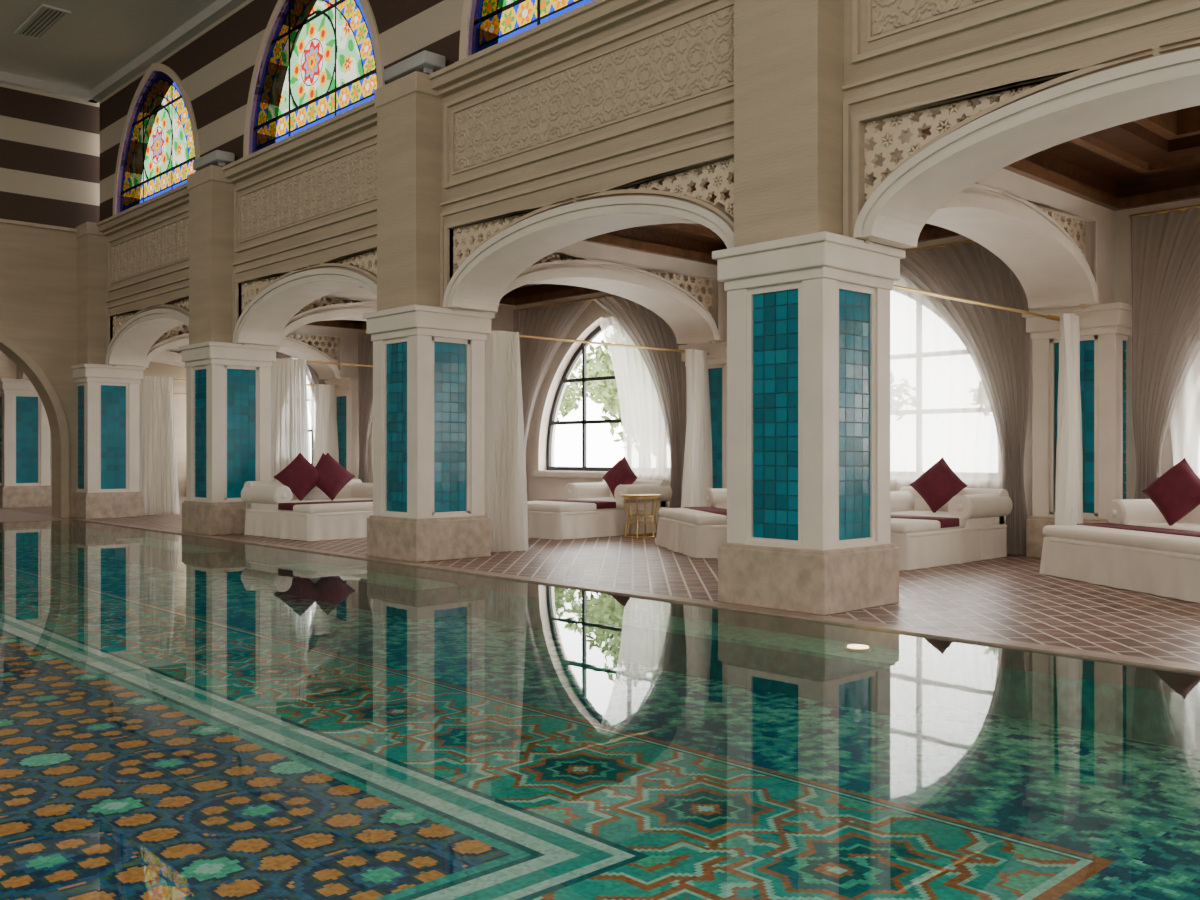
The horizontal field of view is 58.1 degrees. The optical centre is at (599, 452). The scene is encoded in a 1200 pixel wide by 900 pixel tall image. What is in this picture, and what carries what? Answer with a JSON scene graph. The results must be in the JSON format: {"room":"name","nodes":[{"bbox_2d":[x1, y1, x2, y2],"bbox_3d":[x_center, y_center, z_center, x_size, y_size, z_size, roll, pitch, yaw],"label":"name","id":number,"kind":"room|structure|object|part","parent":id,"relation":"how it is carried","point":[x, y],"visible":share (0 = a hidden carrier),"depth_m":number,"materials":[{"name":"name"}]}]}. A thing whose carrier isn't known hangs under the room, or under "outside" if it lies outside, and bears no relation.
{"room":"spa","nodes":[
{"label":"spa","id":0,"kind":"room"},
{"bbox_2d":[0,83,99,517],"bbox_3d":[-14.903,-2.510,15.388,15.400,8.400,0.560,0,0,-43],"label":"wall","id":1,"kind":"structure","parent":0,"point":[50,143],"depth_m":19.68,"materials":[{"name":"beige stone"}]},
{"bbox_2d":[0,350,185,496],"bbox_3d":[-15.949,-1.210,20.145,21.000,5.800,7.800,0,0,-43],"label":"wall","id":2,"kind":"structure","parent":0,"point":[7,366],"depth_m":29.31,"materials":[{"name":"beige paint"}]},
{"bbox_2d":[76,222,106,364],"bbox_3d":[-9.373,-2.900,20.047,0.560,2.580,0.860,0,0,-43],"label":"pilaster","id":3,"kind":"object","parent":2,"relation":"attached to","point":[91,243],"visible":0.56,"depth_m":19.71,"materials":[{"name":"beige paint"}]},
{"bbox_2d":[0,0,246,102],"bbox_3d":[-6.534,-6.630,6.209,15.000,0.160,24.400,0,0,-43],"label":"crown molding","id":4,"kind":"structure","parent":2,"relation":"attached to","point":[218,9],"depth_m":18.40,"materials":[{"name":"paint"}]},
{"bbox_2d":[120,71,195,211],"bbox_3d":[-7.460,-5.351,18.205,0.001,2.162,3.525,0,0,-43],"label":"window","id":5,"kind":"structure","parent":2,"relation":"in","point":[159,158],"depth_m":18.17,"materials":[{"name":"multicoloured glass"}]},
{"bbox_2d":[139,376,185,514],"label":"sheer curtains","id":6,"kind":"object","parent":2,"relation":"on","point":[158,482],"depth_m":20.64,"materials":[{"name":"white fabric"}]},
{"bbox_2d":[139,376,179,514],"bbox_3d":[-8.475,-0.140,20.679,0.788,2.640,0.265,0,0,-29],"label":"drape","id":7,"kind":"object","parent":6,"relation":"hanging from","point":[158,477],"depth_m":20.64,"materials":[{"name":"white fabric"}]},
{"bbox_2d":[187,165,234,344],"bbox_3d":[-5.739,-2.900,16.188,0.560,2.580,0.860,0,0,-43],"label":"pilaster","id":8,"kind":"object","parent":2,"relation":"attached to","point":[211,195],"visible":0.7,"depth_m":15.87,"materials":[{"name":"beige paint"}]},
{"bbox_2d":[193,150,234,170],"bbox_3d":[-5.724,-4.293,15.997,0.280,0.195,0.840,0,0,-43],"label":"floodlight","id":9,"kind":"object","parent":8,"relation":"on","point":[217,157],"visible":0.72,"depth_m":15.77,"materials":[{"name":"grey"}]},
{"bbox_2d":[276,351,298,359],"label":"drapery","id":10,"kind":"object","parent":2,"relation":"hanging from","point":[278,354],"depth_m":25.84,"materials":[{"name":"beige fabric"}]},
{"bbox_2d":[276,351,283,358],"bbox_3d":[-8.103,-0.680,26.312,0.094,3.720,2.080,0,0,-43],"label":"drape","id":11,"kind":"object","parent":10,"relation":"hanging from","point":[278,354],"depth_m":25.87,"materials":[{"name":"beige fabric"}]},
{"bbox_2d":[252,0,376,152],"bbox_3d":[-3.826,-5.351,14.346,0.001,2.162,3.525,0,0,-43],"label":"window","id":12,"kind":"structure","parent":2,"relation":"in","point":[320,64],"depth_m":14.34,"materials":[{"name":"multicoloured glass"}]},
{"bbox_2d":[306,363,326,440],"label":"drapery","id":13,"kind":"object","parent":2,"relation":"hanging from","point":[312,377],"depth_m":24.80,"materials":[{"name":"white fabric"}]},
{"bbox_2d":[298,342,326,398],"bbox_3d":[-6.677,-0.680,24.797,0.094,3.720,2.080,0,0,-43],"label":"drape","id":14,"kind":"object","parent":13,"relation":"hanging from","point":[312,377],"depth_m":24.69,"materials":[{"name":"white fabric"}]},
{"bbox_2d":[375,71,442,310],"bbox_3d":[-2.106,-2.900,12.330,0.560,2.580,0.860,0,0,-43],"label":"pilaster","id":15,"kind":"object","parent":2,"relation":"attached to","point":[409,112],"visible":0.73,"depth_m":12.04,"materials":[{"name":"beige paint"}]},
{"bbox_2d":[384,50,444,82],"bbox_3d":[-2.091,-4.293,12.139,0.280,0.195,0.840,0,0,-43],"label":"floodlight","id":16,"kind":"object","parent":15,"relation":"on","point":[427,62],"visible":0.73,"depth_m":11.92,"materials":[{"name":"grey metal"}]},
{"bbox_2d":[472,0,592,54],"bbox_3d":[-0.193,-5.351,10.488,0.001,2.162,3.525,0,0,-43],"label":"window","id":17,"kind":"structure","parent":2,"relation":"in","point":[495,21],"depth_m":11.30,"materials":[{"name":"multicoloured glass"}]},
{"bbox_2d":[546,325,621,470],"bbox_3d":[0.176,-0.975,18.119,0.060,2.590,3.260,0,0,-43],"label":"window","id":18,"kind":"structure","parent":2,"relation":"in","point":[582,349],"depth_m":18.59,"materials":[{"name":"black metal"}]},
{"bbox_2d":[513,285,686,507],"bbox_3d":[-0.092,-0.694,17.867,0.179,3.748,4.200,0,0,-43],"label":"drapery","id":19,"kind":"object","parent":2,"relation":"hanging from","point":[651,384],"visible":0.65,"depth_m":17.20,"materials":[{"name":"beige fabric"}]},
{"bbox_2d":[513,300,591,457],"bbox_3d":[-0.836,-0.680,18.595,0.094,3.720,2.080,0,0,-43],"label":"drape","id":20,"kind":"object","parent":19,"relation":"hanging from","point":[555,320],"depth_m":18.85,"materials":[{"name":"beige fabric"}]},
{"bbox_3d":[-0.108,-2.550,17.852,0.036,0.036,4.200,0,0,-43],"label":"drapery rod","id":21,"kind":"part","parent":19,"relation":"part of","materials":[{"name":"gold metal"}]},
{"bbox_2d":[593,296,686,507],"bbox_3d":[0.590,-0.680,17.081,0.094,3.720,2.080,0,0,-43],"label":"drape","id":22,"kind":"object","parent":19,"relation":"hanging from","point":[667,371],"depth_m":16.91,"materials":[{"name":"white fabric"}]},
{"bbox_2d":[734,0,843,246],"bbox_3d":[1.528,-2.900,8.472,0.560,2.580,0.860,0,0,-43],"label":"pilaster","id":23,"kind":"object","parent":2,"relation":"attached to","point":[789,54],"visible":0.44,"depth_m":8.22,"materials":[{"name":"beige paint"}]},
{"bbox_2d":[890,240,1028,554],"bbox_3d":[3.542,-0.694,14.009,0.179,3.748,4.200,0,0,-43],"label":"drapery","id":24,"kind":"object","parent":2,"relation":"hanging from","point":[959,371],"visible":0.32,"depth_m":13.12,"materials":[{"name":"white fabric"}]},
{"bbox_3d":[3.526,-2.550,13.993,0.036,0.036,4.200,0,0,-43],"label":"drapery rod","id":25,"kind":"part","parent":24,"relation":"part of","materials":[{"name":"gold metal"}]},
{"bbox_2d":[1129,204,1199,498],"bbox_3d":[7.176,-0.694,10.150,0.179,3.748,4.200,0,0,-43],"label":"drapery","id":26,"kind":"object","parent":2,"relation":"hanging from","point":[1165,244],"visible":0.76,"depth_m":11.39,"materials":[{"name":"beige fabric"}]},
{"bbox_3d":[7.159,-2.550,10.135,0.036,0.036,4.200,0,0,-43],"label":"drapery rod","id":27,"kind":"part","parent":26,"relation":"part of","materials":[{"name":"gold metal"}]},
{"bbox_2d":[0,0,216,90],"bbox_3d":[-6.566,-6.810,6.316,15.700,0.200,25.200,0,0,-43],"label":"ceiling","id":28,"kind":"structure","parent":0,"point":[98,38],"depth_m":17.40,"materials":[{"name":"paint"}]},
{"bbox_2d":[14,4,70,40],"bbox_3d":[-8.692,-6.695,16.815,0.400,0.030,1.500,0,0,-43],"label":"ceiling vent","id":29,"kind":"object","parent":28,"relation":"in","point":[46,17],"depth_m":16.78,"materials":[{"name":"white metal"}]},
{"bbox_2d":[281,339,319,358],"bbox_3d":[-7.135,-0.960,25.795,0.420,4.300,5.300,0,0,-43],"label":"bay","id":30,"kind":"object","parent":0,"point":[284,355],"depth_m":26.14,"materials":[{"name":"beige paint"}]},
{"bbox_2d":[307,399,313,464],"bbox_3d":[-7.091,-0.975,25.836,0.060,2.590,3.260,0,0,-43],"label":"window","id":31,"kind":"structure","parent":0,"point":[311,429],"depth_m":25.49,"materials":[{"name":"black"}]},
{"bbox_2d":[307,384,338,466],"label":"sheer curtains","id":32,"kind":"object","parent":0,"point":[326,434],"depth_m":23.01,"materials":[{"name":"white fabric"}]},
{"bbox_3d":[-7.252,-1.450,22.017,4.410,0.080,0.080,0,0,-43],"label":"curtain rod","id":33,"kind":"part","parent":32,"relation":"part of","materials":[{"name":"gold metal"}]},
{"bbox_2d":[313,384,338,466],"bbox_3d":[-5.892,-0.140,23.110,0.264,2.640,0.786,0,0,27],"label":"drape","id":34,"kind":"object","parent":32,"relation":"hanging from","point":[326,434],"depth_m":23.01,"materials":[{"name":"white fabric"}]},
{"bbox_2d":[100,0,593,220],"bbox_3d":[-1.924,-5.410,12.501,0.460,2.600,21.200,0,0,-43],"label":"wall","id":35,"kind":"structure","parent":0,"point":[217,73],"depth_m":15.91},
{"bbox_2d":[358,333,372,482],"bbox_3d":[-3.725,-0.694,21.725,0.179,3.748,4.200,0,0,-43],"label":"drapery","id":36,"kind":"object","parent":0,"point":[365,345],"visible":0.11,"depth_m":23.00,"materials":[{"name":"beige fabric"}]},
{"bbox_2d":[363,329,371,482],"bbox_3d":[-3.501,-0.960,21.936,0.420,4.300,5.300,0,0,-43],"label":"bay","id":37,"kind":"object","parent":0,"point":[364,331],"depth_m":23.36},
{"bbox_2d":[0,497,1199,664],"bbox_3d":[-2.038,1.250,16.145,6.230,0.120,32.700,0,0,-43],"label":"floor","id":38,"kind":"structure","parent":0,"point":[1007,598],"depth_m":9.35,"materials":[{"name":"ceramic"}]},
{"bbox_2d":[0,378,51,507],"bbox_3d":[-12.876,-0.210,24.029,1.090,2.800,1.090,0,0,-43],"label":"pillar","id":39,"kind":"structure","parent":38,"relation":"on","point":[13,494],"depth_m":23.59,"materials":[{"name":"white paint"}]},
{"bbox_2d":[0,396,37,482],"bbox_3d":[-12.876,-0.290,24.029,0.852,1.890,0.852,0,0,-43],"label":"panels","id":40,"kind":"object","parent":39,"relation":"on","point":[27,414],"visible":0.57,"depth_m":23.72,"materials":[{"name":"teal tile"}]},
{"bbox_2d":[71,363,145,518],"bbox_3d":[-9.242,-0.210,20.170,1.090,2.800,1.090,0,0,-43],"label":"pillar","id":41,"kind":"structure","parent":38,"relation":"on","point":[90,502],"depth_m":19.78,"materials":[{"name":"white paint"}]},
{"bbox_2d":[78,385,125,488],"bbox_3d":[-9.242,-0.290,20.170,0.852,1.890,0.852,0,0,-43],"label":"panels","id":42,"kind":"object","parent":41,"relation":"on","point":[107,420],"visible":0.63,"depth_m":19.86,"materials":[{"name":"teal tile"}]},
{"bbox_2d":[50,392,185,485],"bbox_3d":[-10.783,-0.155,25.768,4.413,2.670,0.490,0,0,-43],"label":"sheer curtains","id":43,"kind":"object","parent":38,"relation":"on","point":[139,392],"visible":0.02,"depth_m":24.36,"materials":[{"name":"white fabric"}]},
{"bbox_2d":[50,433,51,485],"bbox_3d":[-12.127,-0.140,24.527,0.786,2.640,0.264,0,0,-29],"label":"drape","id":44,"kind":"object","parent":43,"relation":"hanging from","point":[50,433],"depth_m":24.35,"materials":[{"name":"white fabric"}]},
{"bbox_2d":[179,341,278,534],"bbox_3d":[-5.609,-0.210,16.312,1.090,2.800,1.090,0,0,-43],"label":"pillar","id":45,"kind":"structure","parent":38,"relation":"on","point":[215,513],"depth_m":15.91,"materials":[{"name":"white paint"}]},
{"bbox_2d":[195,369,254,497],"bbox_3d":[-5.609,-0.290,16.312,0.852,1.890,0.852,0,0,-43],"label":"panels","id":46,"kind":"object","parent":45,"relation":"on","point":[234,421],"visible":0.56,"depth_m":16.01,"materials":[{"name":"teal tile"}]},
{"bbox_2d":[271,358,372,480],"bbox_3d":[-3.522,-0.155,18.057,4.412,2.670,0.468,0,0,-43],"label":"sheer curtains","id":47,"kind":"object","parent":45,"relation":"hanging from","point":[289,405],"visible":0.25,"depth_m":16.75,"materials":[{"name":"white fabric"}]},
{"bbox_2d":[271,358,310,480],"bbox_3d":[-4.856,-0.140,16.813,0.791,2.640,0.261,0,0,-29],"label":"drape","id":48,"kind":"object","parent":47,"relation":"hanging from","point":[289,405],"depth_m":16.76,"materials":[{"name":"white fabric"}]},
{"bbox_3d":[-3.618,-1.450,18.159,4.410,0.080,0.080,0,0,-43],"label":"curtain rod","id":49,"kind":"part","parent":47,"relation":"part of","materials":[{"name":"gold metal"}]},
{"bbox_2d":[241,453,372,540],"bbox_3d":[-3.894,0.588,15.798,1.870,1.195,2.006,0,0,44],"label":"daybed","id":50,"kind":"object","parent":38,"relation":"on","point":[307,502],"visible":0.73,"depth_m":15.34,"materials":[{"name":"fabric"}]},
{"bbox_2d":[325,378,358,478],"bbox_3d":[-5.325,-0.210,23.859,1.090,2.800,1.090,0,0,-43],"label":"pillar","id":51,"kind":"structure","parent":38,"relation":"on","point":[348,387],"depth_m":23.29,"materials":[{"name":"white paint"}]},
{"bbox_2d":[337,396,345,468],"bbox_3d":[-5.325,-0.290,23.858,0.852,1.890,0.852,0,0,-43],"label":"panels","id":52,"kind":"object","parent":51,"relation":"on","point":[340,424],"visible":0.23,"depth_m":23.58,"materials":[{"name":"teal tile"}]},
{"bbox_2d":[363,304,494,561],"bbox_3d":[-1.975,-0.210,12.453,1.090,2.800,1.090,0,0,-43],"label":"pillar","id":53,"kind":"structure","parent":38,"relation":"on","point":[420,533],"depth_m":12.11,"materials":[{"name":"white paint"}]},
{"bbox_2d":[386,342,465,511],"bbox_3d":[-1.975,-0.290,12.453,0.852,1.890,0.852,0,0,-43],"label":"panels","id":54,"kind":"object","parent":53,"relation":"on","point":[439,437],"visible":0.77,"depth_m":12.14,"materials":[{"name":"teal tile"}]},
{"bbox_2d":[485,330,712,551],"bbox_3d":[0.117,-0.155,14.193,4.413,2.670,0.490,0,0,-43],"label":"sheer curtains","id":55,"kind":"object","parent":53,"relation":"hanging from","point":[505,460],"visible":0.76,"depth_m":13.00,"materials":[{"name":"white fabric"}]},
{"bbox_2d":[485,330,528,551],"bbox_3d":[-1.227,-0.140,12.952,0.786,2.640,0.264,0,0,-29],"label":"drape","id":56,"kind":"object","parent":55,"relation":"hanging from","point":[505,460],"depth_m":12.95,"materials":[{"name":"white fabric"}]},
{"bbox_3d":[0.015,-1.450,14.300,4.410,0.080,0.080,0,0,-43],"label":"curtain rod","id":57,"kind":"part","parent":55,"relation":"part of","materials":[{"name":"gold metal"}]},
{"bbox_2d":[681,349,712,507],"bbox_3d":[1.377,-0.140,15.398,0.261,2.640,0.791,0,0,27],"label":"drape","id":58,"kind":"object","parent":55,"relation":"hanging from","point":[697,468],"depth_m":15.21,"materials":[{"name":"white fabric"}]},
{"bbox_2d":[527,456,671,539],"bbox_3d":[-0.196,0.614,15.954,2.322,1.142,1.410,0,0,-43],"label":"daybed","id":59,"kind":"object","parent":38,"relation":"on","point":[588,510],"visible":0.71,"depth_m":15.51,"materials":[{"name":"fabric"}]},
{"bbox_2d":[621,494,661,537],"bbox_3d":[0.586,0.891,15.277,0.580,0.602,0.580,0,0,-43],"label":"side table","id":60,"kind":"object","parent":38,"relation":"on","point":[624,496],"visible":0.91,"depth_m":15.21,"materials":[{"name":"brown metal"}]},
{"bbox_2d":[655,488,726,557],"bbox_3d":[1.713,0.614,13.200,1.722,1.142,1.957,0,0,-11],"label":"daybed","id":61,"kind":"object","parent":38,"relation":"on","point":[696,532],"visible":0.35,"depth_m":12.67,"materials":[{"name":"fabric"}]},
{"bbox_2d":[679,341,726,487],"bbox_3d":[1.942,-0.210,16.142,1.090,2.800,1.090,0,0,-43],"label":"pillar","id":62,"kind":"structure","parent":38,"relation":"on","point":[717,357],"depth_m":15.66,"materials":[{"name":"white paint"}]},
{"bbox_2d":[708,368,721,488],"bbox_3d":[1.942,-0.290,16.142,0.852,1.890,0.852,0,0,-43],"label":"panels","id":63,"kind":"object","parent":62,"relation":"on","point":[716,411],"visible":0.18,"depth_m":15.78,"materials":[{"name":"teal tile"}]},
{"bbox_2d":[712,231,905,615],"bbox_3d":[1.659,-0.210,8.595,1.090,2.800,1.090,0,0,-43],"label":"pillar","id":64,"kind":"structure","parent":38,"relation":"on","point":[818,572],"depth_m":8.25,"materials":[{"name":"white paint"}]},
{"bbox_2d":[753,289,869,539],"bbox_3d":[1.659,-0.290,8.595,0.852,1.890,0.852,0,0,-43],"label":"panels","id":65,"kind":"object","parent":64,"relation":"on","point":[854,313],"visible":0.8,"depth_m":8.30,"materials":[{"name":"teal tile"}]},
{"bbox_2d":[890,285,1082,542],"bbox_3d":[3.730,-0.155,10.354,4.413,2.670,0.479,0,0,-43],"label":"sheer curtains","id":66,"kind":"object","parent":64,"relation":"hanging from","point":[1069,457],"visible":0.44,"depth_m":11.29,"materials":[{"name":"white fabric"}]},
{"bbox_3d":[3.649,-1.450,10.442,4.410,0.080,0.080,0,0,-43],"label":"curtain rod","id":67,"kind":"part","parent":66,"relation":"part of","materials":[{"name":"gold metal"}]},
{"bbox_2d":[1055,313,1082,524],"bbox_3d":[5.008,-0.140,11.535,0.264,2.640,0.786,0,0,27],"label":"drape","id":68,"kind":"object","parent":66,"relation":"hanging from","point":[1069,457],"depth_m":11.30,"materials":[{"name":"white fabric"}]},
{"bbox_2d":[890,457,1012,569],"bbox_3d":[3.437,0.614,12.095,2.322,1.142,1.410,0,0,-43],"label":"daybed","id":69,"kind":"object","parent":38,"relation":"on","point":[937,520],"visible":0.66,"depth_m":11.90,"materials":[{"name":"fabric"}]},
{"bbox_2d":[1022,302,1131,557],"bbox_3d":[5.575,-0.210,12.283,1.090,2.800,1.090,0,0,-43],"label":"pillar","id":70,"kind":"structure","parent":38,"relation":"on","point":[1108,325],"depth_m":11.82,"materials":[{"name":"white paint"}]},
{"bbox_2d":[1055,340,1125,512],"bbox_3d":[5.575,-0.290,12.283,0.852,1.890,0.852,0,0,-43],"label":"panels","id":71,"kind":"object","parent":70,"relation":"on","point":[1089,345],"visible":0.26,"depth_m":11.89,"materials":[{"name":"teal tile"}]},
{"bbox_2d":[1039,458,1199,602],"bbox_3d":[5.430,0.614,9.563,1.824,1.142,2.658,0,0,-11],"label":"daybed","id":72,"kind":"object","parent":38,"relation":"on","point":[1152,545],"visible":1,"depth_m":9.88,"materials":[{"name":"fabric"}]},
{"bbox_2d":[0,509,1199,696],"bbox_3d":[-9.422,1.259,8.984,14.600,0.142,32.400,0,0,-43],"label":"pool edge","id":73,"kind":"object","parent":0,"point":[1133,671],"visible":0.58,"depth_m":7.53,"materials":[{"name":"stone"}]},
{"bbox_2d":[0,520,503,595],"bbox_3d":[-5.100,1.202,7.217,10.470,0.001,23.900,0,0,-43],"label":"pool water","id":74,"kind":"object","parent":73,"relation":"in","point":[53,556],"visible":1,"depth_m":11.86,"materials":[{"name":"liquid"}]},
{"bbox_2d":[0,580,1199,899],"bbox_3d":[-5.120,1.575,7.239,10.670,0.530,24.040,0,0,-43],"label":"pool","id":75,"kind":"object","parent":73,"relation":"in","point":[399,739],"visible":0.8,"depth_m":5.76,"materials":[{"name":"liquid"}]},
{"bbox_2d":[844,644,871,652],"bbox_3d":[1.723,1.305,7.213,0.180,0.030,0.180,0,0,-43],"label":"underwater light","id":76,"kind":"object","parent":75,"relation":"on","point":[854,648],"visible":1,"depth_m":7.16,"materials":[{"name":"white"}]},
{"bbox_2d":[515,292,688,500],"bbox_3d":[0.132,-0.960,18.078,0.420,4.300,5.300,0,0,-43],"label":"wall","id":77,"kind":"structure","parent":0,"point":[541,483],"depth_m":18.98,"materials":[{"name":"beige paint"}]},
{"bbox_2d":[16,0,1199,379],"bbox_3d":[-3.726,-2.876,14.444,0.780,2.608,26.500,0,0,-43],"label":"arcade","id":78,"kind":"object","parent":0,"point":[598,117],"depth_m":9.92,"materials":[{"name":"beige stone"}]},
{"bbox_2d":[141,133,1114,379],"bbox_3d":[-1.771,-2.341,16.285,5.050,1.538,27.220,0,0,-43],"label":"arches","id":79,"kind":"object","parent":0,"point":[1059,245],"depth_m":13.40,"materials":[{"name":"white paint"}]},
{"bbox_2d":[164,105,1199,334],"bbox_3d":[-3.461,-3.100,18.334,5.300,0.820,34.944,0,0,-43],"label":"ceiling","id":80,"kind":"structure","parent":0,"point":[1153,160],"depth_m":11.40,"materials":[{"name":"brown wood"}]},
{"bbox_2d":[897,235,1041,518],"bbox_3d":[3.766,-0.960,14.219,0.420,4.300,5.300,0,0,-43],"label":"bay","id":81,"kind":"object","parent":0,"point":[1028,453],"depth_m":12.73,"materials":[{"name":"beige paint"}]},
{"bbox_2d":[1115,198,1199,498],"bbox_3d":[7.399,-0.960,10.361,0.420,4.300,5.300,0,0,-43],"label":"bay","id":82,"kind":"object","parent":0,"point":[1123,276],"depth_m":11.90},
{"label":"outside","id":83,"kind":"structure","parent":0,"visible":0},
{"bbox_3d":[19.607,1.440,32.201,47.300,0.100,100.000,0,0,-43],"label":"terrace","id":84,"kind":"object","parent":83,"visible":0},
{"bbox_2d":[556,377,581,426],"bbox_3d":[-2.805,-1.083,31.749,4.113,4.946,4.380,0,0,-43],"label":"tree","id":85,"kind":"object","parent":84,"relation":"on","point":[572,405],"visible":0.02,"depth_m":31.38,"materials":[{"name":"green plant"}]},
{"bbox_2d":[558,372,580,414],"bbox_3d":[-3.382,-1.449,37.994,4.694,5.677,5.106,0,0,-43],"label":"tree","id":86,"kind":"object","parent":84,"relation":"on","point":[577,386],"visible":0.02,"depth_m":37.75,"materials":[{"name":"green plant"}]},
{"bbox_2d":[570,339,623,447],"bbox_3d":[1.039,-1.447,30.445,4.630,5.673,4.956,0,0,-43],"label":"tree","id":87,"kind":"object","parent":84,"relation":"on","point":[602,359],"visible":0.11,"depth_m":29.93,"materials":[{"name":"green plant"}]},
{"bbox_2d":[587,364,620,416],"bbox_3d":[1.250,-0.893,25.959,3.754,4.566,3.998,0,0,-43],"label":"tree","id":88,"kind":"object","parent":84,"relation":"on","point":[610,392],"visible":0.07,"depth_m":25.19,"materials":[{"name":"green plant"}]}
]}

